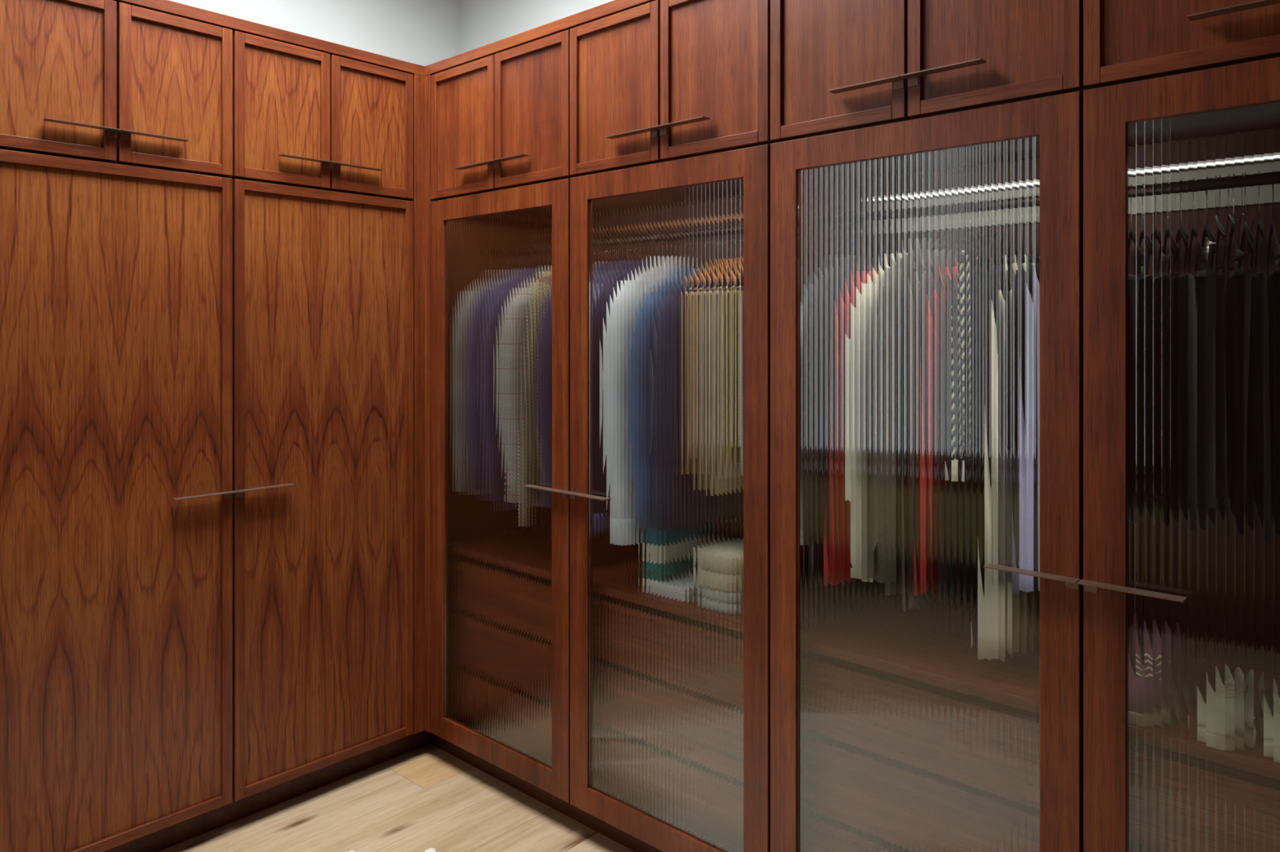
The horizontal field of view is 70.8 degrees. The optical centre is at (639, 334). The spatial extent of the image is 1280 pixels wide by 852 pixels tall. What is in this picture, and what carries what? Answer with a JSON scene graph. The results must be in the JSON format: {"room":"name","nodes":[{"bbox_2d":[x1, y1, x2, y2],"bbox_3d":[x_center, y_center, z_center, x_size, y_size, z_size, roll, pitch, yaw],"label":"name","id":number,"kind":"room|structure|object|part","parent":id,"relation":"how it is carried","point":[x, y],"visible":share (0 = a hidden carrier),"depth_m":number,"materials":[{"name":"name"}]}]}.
{"room":"walk-in closet","nodes":[
{"label":"walk-in closet","id":0,"kind":"room"},
{"bbox_2d":[169,0,461,200],"bbox_3d":[-2.239,-0.077,2.708,0.100,3.380,4.270,0,0,42],"label":"wall","id":1,"kind":"structure","parent":0,"point":[424,33],"depth_m":3.83,"materials":[{"name":"white paint"}]},
{"bbox_2d":[158,744,634,851],"bbox_3d":[-0.608,1.583,1.216,4.320,0.060,4.070,0,0,42],"label":"floor","id":2,"kind":"structure","parent":0,"point":[422,799],"depth_m":2.88,"materials":[{"name":"brown wood"}]},
{"bbox_2d":[0,149,413,851],"bbox_3d":[-1.467,0.484,2.980,0.632,1.938,1.300,0,0,42],"label":"wardrobe","id":3,"kind":"object","parent":2,"relation":"on","point":[206,381],"visible":1,"depth_m":2.70,"materials":[{"name":"brown wood"}]},
{"bbox_3d":[-1.488,0.484,2.558,0.008,1.876,0.587,0,0,42],"label":"door","id":4,"kind":"part","parent":3,"relation":"part of","materials":[{"name":"brown wood"}]},
{"bbox_3d":[-1.485,-0.466,2.555,0.022,0.031,0.581,0,0,42],"label":"rail","id":5,"kind":"part","parent":3,"relation":"part of","materials":[{"name":"brown wood"}]},
{"bbox_2d":[0,0,232,177],"bbox_3d":[-1.687,-0.716,2.740,0.632,0.458,0.650,0,0,42],"label":"upper cabinet","id":6,"kind":"object","parent":3,"relation":"on","point":[104,81],"visible":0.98,"depth_m":2.54,"materials":[{"name":"brown wood"}]},
{"bbox_3d":[-1.597,-0.716,2.438,0.008,0.395,0.262,0,0,42],"label":"door","id":7,"kind":"part","parent":6,"relation":"part of","materials":[{"name":"brown wood"}]},
{"bbox_3d":[-1.595,-0.506,2.436,0.022,0.031,0.256,0,0,42],"label":"rail","id":8,"kind":"part","parent":6,"relation":"part of","materials":[{"name":"brown wood"}]},
{"bbox_3d":[-1.527,-0.565,2.470,0.032,0.021,0.181,0,0,42],"label":"handle","id":9,"kind":"part","parent":6,"relation":"part of","materials":[{"name":"brown metal"}]},
{"bbox_3d":[-1.595,-0.926,2.436,0.022,0.031,0.256,0,0,42],"label":"rail","id":10,"kind":"part","parent":6,"relation":"part of","materials":[{"name":"brown wood"}]},
{"bbox_3d":[-1.403,-0.565,2.605,0.032,0.021,0.181,0,0,42],"label":"handle","id":11,"kind":"part","parent":6,"relation":"part of","materials":[{"name":"brown metal"}]},
{"bbox_3d":[-1.375,-0.506,2.675,0.022,0.031,0.256,0,0,42],"label":"rail","id":12,"kind":"part","parent":6,"relation":"part of","materials":[{"name":"brown wood"}]},
{"bbox_3d":[-1.378,-0.716,2.678,0.008,0.395,0.262,0,0,42],"label":"door","id":13,"kind":"part","parent":6,"relation":"part of","materials":[{"name":"brown wood"}]},
{"bbox_3d":[-1.375,-0.926,2.675,0.022,0.031,0.256,0,0,42],"label":"rail","id":14,"kind":"part","parent":6,"relation":"part of","materials":[{"name":"brown wood"}]},
{"bbox_2d":[113,0,424,75],"bbox_3d":[-1.246,-0.965,2.875,0.100,0.036,1.444,0,0,42],"label":"trim","id":15,"kind":"structure","parent":6,"relation":"on","point":[167,6],"depth_m":2.88,"materials":[{"name":"brown wood"}]},
{"bbox_3d":[-1.485,1.434,2.555,0.022,0.031,0.581,0,0,42],"label":"rail","id":16,"kind":"part","parent":3,"relation":"part of","materials":[{"name":"brown wood"}]},
{"bbox_3d":[-1.308,0.495,2.709,0.032,0.021,0.181,0,0,42],"label":"handle","id":17,"kind":"part","parent":3,"relation":"part of","materials":[{"name":"brown metal"}]},
{"bbox_3d":[-1.184,0.495,2.845,0.032,0.021,0.181,0,0,42],"label":"handle","id":18,"kind":"part","parent":3,"relation":"part of","materials":[{"name":"brown metal"}]},
{"bbox_2d":[230,30,413,200],"bbox_3d":[-1.248,-0.716,3.219,0.632,0.458,0.650,0,0,42],"label":"upper cabinet","id":19,"kind":"object","parent":3,"relation":"on","point":[303,117],"visible":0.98,"depth_m":3.00,"materials":[{"name":"brown wood"}]},
{"bbox_3d":[-1.159,-0.716,2.918,0.008,0.395,0.262,0,0,42],"label":"door","id":20,"kind":"part","parent":19,"relation":"part of","materials":[{"name":"brown wood"}]},
{"bbox_3d":[-1.156,-0.506,2.915,0.022,0.031,0.256,0,0,42],"label":"rail","id":21,"kind":"part","parent":19,"relation":"part of","materials":[{"name":"brown wood"}]},
{"bbox_3d":[-1.156,-0.926,2.915,0.022,0.031,0.256,0,0,42],"label":"rail","id":22,"kind":"part","parent":19,"relation":"part of","materials":[{"name":"brown wood"}]},
{"bbox_3d":[-1.088,-0.565,2.949,0.032,0.021,0.181,0,0,42],"label":"handle","id":23,"kind":"part","parent":19,"relation":"part of","materials":[{"name":"brown metal"}]},
{"bbox_3d":[-0.965,-0.565,3.084,0.032,0.021,0.181,0,0,42],"label":"handle","id":24,"kind":"part","parent":19,"relation":"part of","materials":[{"name":"brown metal"}]},
{"bbox_3d":[-0.939,-0.716,3.158,0.008,0.395,0.262,0,0,42],"label":"door","id":25,"kind":"part","parent":19,"relation":"part of","materials":[{"name":"brown wood"}]},
{"bbox_3d":[-0.937,-0.506,3.155,0.022,0.031,0.256,0,0,42],"label":"rail","id":26,"kind":"part","parent":19,"relation":"part of","materials":[{"name":"brown wood"}]},
{"bbox_3d":[-0.937,-0.926,3.155,0.022,0.031,0.256,0,0,42],"label":"rail","id":27,"kind":"part","parent":19,"relation":"part of","materials":[{"name":"brown wood"}]},
{"bbox_3d":[-1.049,0.484,3.038,0.008,1.876,0.587,0,0,42],"label":"door","id":28,"kind":"part","parent":3,"relation":"part of","materials":[{"name":"brown wood"}]},
{"bbox_3d":[-1.046,1.434,3.035,0.022,0.031,0.581,0,0,42],"label":"rail","id":29,"kind":"part","parent":3,"relation":"part of","materials":[{"name":"brown wood"}]},
{"bbox_3d":[-1.046,-0.466,3.035,0.022,0.031,0.581,0,0,42],"label":"rail","id":30,"kind":"part","parent":3,"relation":"part of","materials":[{"name":"brown wood"}]},
{"bbox_2d":[411,73,424,734],"bbox_3d":[-0.804,0.253,3.300,0.022,2.400,0.064,0,0,42],"label":"trim","id":31,"kind":"structure","parent":3,"relation":"attached to","point":[418,200],"depth_m":3.28,"materials":[{"name":"brown wood"}]},
{"bbox_2d":[103,730,430,851],"bbox_3d":[-1.275,1.503,2.902,0.020,0.100,1.444,0,0,42],"label":"toe kick","id":32,"kind":"structure","parent":2,"relation":"on","point":[180,833],"depth_m":2.95,"materials":[{"name":"brown wood"}]},
{"bbox_2d":[349,848,436,851],"bbox_3d":[-0.480,1.535,1.804,1.160,0.035,1.807,0,0,0],"label":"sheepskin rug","id":33,"kind":"object","parent":2,"relation":"on","point":[431,850],"visible":1,"depth_m":2.67,"materials":[{"name":"white fur"}]},
{"bbox_2d":[430,733,662,851],"bbox_3d":[0.346,1.503,2.384,3.072,0.100,0.020,0,0,42],"label":"toe kick","id":34,"kind":"structure","parent":2,"relation":"on","point":[618,836],"depth_m":2.97,"materials":[{"name":"brown wood"}]},
{"bbox_2d":[431,144,770,851],"bbox_3d":[-0.027,0.484,2.988,1.478,1.938,0.632,0,0,42],"label":"wardrobe","id":35,"kind":"object","parent":2,"relation":"on","point":[601,342],"visible":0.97,"depth_m":2.67,"materials":[{"name":"brown wood"}]},
{"bbox_2d":[424,74,434,733],"bbox_3d":[-0.770,0.253,3.297,0.032,2.400,0.022,0,0,42],"label":"trim","id":36,"kind":"structure","parent":35,"relation":"attached to","point":[428,200],"depth_m":3.29,"materials":[{"name":"brown wood"}]},
{"bbox_3d":[-0.484,0.484,3.036,0.579,1.782,0.005,0,0,42],"label":"glass pane","id":37,"kind":"part","parent":35,"relation":"part of","materials":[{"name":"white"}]},
{"bbox_3d":[-0.484,0.484,3.036,0.732,1.932,0.022,0,0,42],"label":"door","id":38,"kind":"part","parent":35,"relation":"part of","materials":[{"name":"brown wood"}]},
{"bbox_2d":[431,29,574,200],"bbox_3d":[-0.300,-0.716,3.237,0.738,0.458,0.632,0,0,42],"label":"upper cabinet","id":39,"kind":"object","parent":35,"relation":"on","point":[500,121],"visible":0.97,"depth_m":3.01,"materials":[{"name":"brown wood"}]},
{"bbox_3d":[-0.621,-0.926,3.161,0.300,0.031,0.022,0,0,42],"label":"rail","id":40,"kind":"part","parent":39,"relation":"part of","materials":[{"name":"brown wood"}]},
{"bbox_3d":[-0.618,-0.716,3.163,0.306,0.395,0.008,0,0,42],"label":"door","id":41,"kind":"part","parent":39,"relation":"part of","materials":[{"name":"brown wood"}]},
{"bbox_3d":[-0.621,-0.506,3.161,0.300,0.031,0.022,0,0,42],"label":"rail","id":42,"kind":"part","parent":39,"relation":"part of","materials":[{"name":"brown wood"}]},
{"bbox_3d":[-0.570,-0.567,3.078,0.181,0.021,0.032,0,0,42],"label":"handle","id":43,"kind":"part","parent":39,"relation":"part of","materials":[{"name":"brown metal"}]},
{"bbox_3d":[-0.435,-0.567,2.954,0.181,0.021,0.032,0,0,42],"label":"handle","id":44,"kind":"part","parent":39,"relation":"part of","materials":[{"name":"brown metal"}]},
{"bbox_3d":[-0.348,-0.926,2.912,0.300,0.031,0.022,0,0,42],"label":"rail","id":45,"kind":"part","parent":39,"relation":"part of","materials":[{"name":"brown wood"}]},
{"bbox_3d":[-0.346,-0.716,2.914,0.306,0.395,0.008,0,0,42],"label":"door","id":46,"kind":"part","parent":39,"relation":"part of","materials":[{"name":"brown wood"}]},
{"bbox_3d":[-0.348,-0.506,2.912,0.300,0.031,0.022,0,0,42],"label":"rail","id":47,"kind":"part","parent":39,"relation":"part of","materials":[{"name":"brown wood"}]},
{"bbox_2d":[424,0,655,75],"bbox_3d":[0.348,-0.965,2.327,2.992,0.036,0.100,0,0,42],"label":"trim","id":48,"kind":"structure","parent":39,"relation":"on","point":[615,6],"depth_m":2.88,"materials":[{"name":"brown wood"}]},
{"bbox_3d":[-0.297,0.495,2.828,0.181,0.021,0.032,0,0,42],"label":"handle","id":49,"kind":"part","parent":35,"relation":"part of","materials":[{"name":"brown metal"}]},
{"bbox_3d":[-0.162,0.495,2.704,0.181,0.021,0.032,0,0,42],"label":"handle","id":50,"kind":"part","parent":35,"relation":"part of","materials":[{"name":"brown metal"}]},
{"bbox_3d":[0.062,0.484,2.537,0.579,1.782,0.005,0,0,42],"label":"glass pane","id":51,"kind":"part","parent":35,"relation":"part of","materials":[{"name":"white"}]},
{"bbox_3d":[0.061,0.484,2.537,0.732,1.932,0.022,0,0,42],"label":"door","id":52,"kind":"part","parent":35,"relation":"part of","materials":[{"name":"brown wood"}]},
{"bbox_2d":[569,0,773,177],"bbox_3d":[0.245,-0.716,2.739,0.740,0.458,0.632,0,0,42],"label":"upper cabinet","id":53,"kind":"object","parent":35,"relation":"on","point":[657,81],"visible":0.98,"depth_m":2.51,"materials":[{"name":"brown wood"}]},
{"bbox_3d":[-0.076,-0.926,2.662,0.301,0.031,0.022,0,0,42],"label":"rail","id":54,"kind":"part","parent":53,"relation":"part of","materials":[{"name":"brown wood"}]},
{"bbox_3d":[-0.073,-0.716,2.665,0.307,0.395,0.008,0,0,42],"label":"door","id":55,"kind":"part","parent":53,"relation":"part of","materials":[{"name":"brown wood"}]},
{"bbox_3d":[-0.076,-0.506,2.662,0.301,0.031,0.022,0,0,42],"label":"rail","id":56,"kind":"part","parent":53,"relation":"part of","materials":[{"name":"brown wood"}]},
{"bbox_3d":[-0.025,-0.567,2.579,0.181,0.021,0.032,0,0,42],"label":"handle","id":57,"kind":"part","parent":53,"relation":"part of","materials":[{"name":"brown metal"}]},
{"bbox_3d":[0.110,-0.567,2.455,0.181,0.021,0.032,0,0,42],"label":"handle","id":58,"kind":"part","parent":53,"relation":"part of","materials":[{"name":"brown metal"}]},
{"bbox_3d":[0.197,-0.926,2.412,0.301,0.031,0.022,0,0,42],"label":"rail","id":59,"kind":"part","parent":53,"relation":"part of","materials":[{"name":"brown wood"}]},
{"bbox_3d":[0.200,-0.716,2.415,0.307,0.395,0.008,0,0,42],"label":"door","id":60,"kind":"part","parent":53,"relation":"part of","materials":[{"name":"brown wood"}]},
{"bbox_3d":[0.197,-0.506,2.412,0.301,0.031,0.022,0,0,42],"label":"rail","id":61,"kind":"part","parent":53,"relation":"part of","materials":[{"name":"brown wood"}]},
{"bbox_2d":[770,57,1279,851],"bbox_3d":[1.064,0.484,1.990,1.480,1.938,0.632,0,0,42],"label":"wardrobe","id":62,"kind":"object","parent":2,"relation":"on","point":[1024,355],"visible":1,"depth_m":1.86,"materials":[{"name":"brown wood"}]},
{"bbox_3d":[0.607,0.484,2.038,0.580,1.782,0.005,0,0,42],"label":"glass pane","id":63,"kind":"part","parent":62,"relation":"part of","materials":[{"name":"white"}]},
{"bbox_3d":[0.607,0.484,2.038,0.733,1.932,0.022,0,0,42],"label":"door","id":64,"kind":"part","parent":62,"relation":"part of","materials":[{"name":"brown wood"}]},
{"bbox_2d":[770,0,1084,142],"bbox_3d":[0.791,-0.716,2.239,0.740,0.458,0.632,0,0,42],"label":"upper cabinet","id":65,"kind":"object","parent":62,"relation":"on","point":[837,65],"visible":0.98,"depth_m":2.03,"materials":[{"name":"brown wood"}]},
{"bbox_3d":[0.473,-0.716,2.166,0.307,0.395,0.008,0,0,42],"label":"door","id":66,"kind":"part","parent":65,"relation":"part of","materials":[{"name":"brown wood"}]},
{"bbox_3d":[0.470,-0.506,2.163,0.301,0.031,0.022,0,0,42],"label":"rail","id":67,"kind":"part","parent":65,"relation":"part of","materials":[{"name":"brown wood"}]},
{"bbox_3d":[0.521,-0.567,2.080,0.181,0.021,0.032,0,0,42],"label":"handle","id":68,"kind":"part","parent":65,"relation":"part of","materials":[{"name":"brown metal"}]},
{"bbox_3d":[0.656,-0.567,1.956,0.181,0.021,0.032,0,0,42],"label":"handle","id":69,"kind":"part","parent":65,"relation":"part of","materials":[{"name":"brown metal"}]},
{"bbox_3d":[0.746,-0.716,1.916,0.307,0.395,0.008,0,0,42],"label":"door","id":70,"kind":"part","parent":65,"relation":"part of","materials":[{"name":"brown wood"}]},
{"bbox_3d":[0.743,-0.506,1.913,0.301,0.031,0.022,0,0,42],"label":"rail","id":71,"kind":"part","parent":65,"relation":"part of","materials":[{"name":"brown wood"}]},
{"bbox_3d":[0.794,0.495,1.830,0.181,0.021,0.032,0,0,42],"label":"handle","id":72,"kind":"part","parent":62,"relation":"part of","materials":[{"name":"brown metal"}]},
{"bbox_3d":[0.929,0.495,1.706,0.181,0.021,0.032,0,0,42],"label":"handle","id":73,"kind":"part","parent":62,"relation":"part of","materials":[{"name":"brown metal"}]},
{"bbox_2d":[1083,0,1279,89],"bbox_3d":[1.337,-0.716,1.740,0.740,0.458,0.632,0,0,42],"label":"upper cabinet","id":74,"kind":"object","parent":62,"relation":"on","point":[1125,41],"visible":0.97,"depth_m":1.68,"materials":[{"name":"brown wood"}]},
{"bbox_3d":[1.016,-0.506,1.663,0.301,0.031,0.022,0,0,42],"label":"rail","id":75,"kind":"part","parent":74,"relation":"part of","materials":[{"name":"brown wood"}]},
{"bbox_3d":[1.019,-0.716,1.666,0.307,0.395,0.008,0,0,42],"label":"door","id":76,"kind":"part","parent":74,"relation":"part of","materials":[{"name":"brown wood"}]},
{"bbox_3d":[1.067,-0.567,1.580,0.181,0.021,0.032,0,0,42],"label":"handle","id":77,"kind":"part","parent":74,"relation":"part of","materials":[{"name":"brown metal"}]},
{"bbox_3d":[1.153,0.484,1.538,0.733,1.932,0.022,0,0,42],"label":"door","id":78,"kind":"part","parent":62,"relation":"part of","materials":[{"name":"brown wood"}]},
{"bbox_3d":[1.153,0.484,1.539,0.580,1.782,0.005,0,0,42],"label":"glass pane","id":79,"kind":"part","parent":62,"relation":"part of","materials":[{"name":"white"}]},
{"bbox_2d":[461,0,613,53],"bbox_3d":[0.799,-0.077,2.755,4.320,3.380,0.100,0,0,42],"label":"wall","id":80,"kind":"structure","parent":0,"point":[483,22],"depth_m":3.96,"materials":[{"name":"white paint"}]}
]}

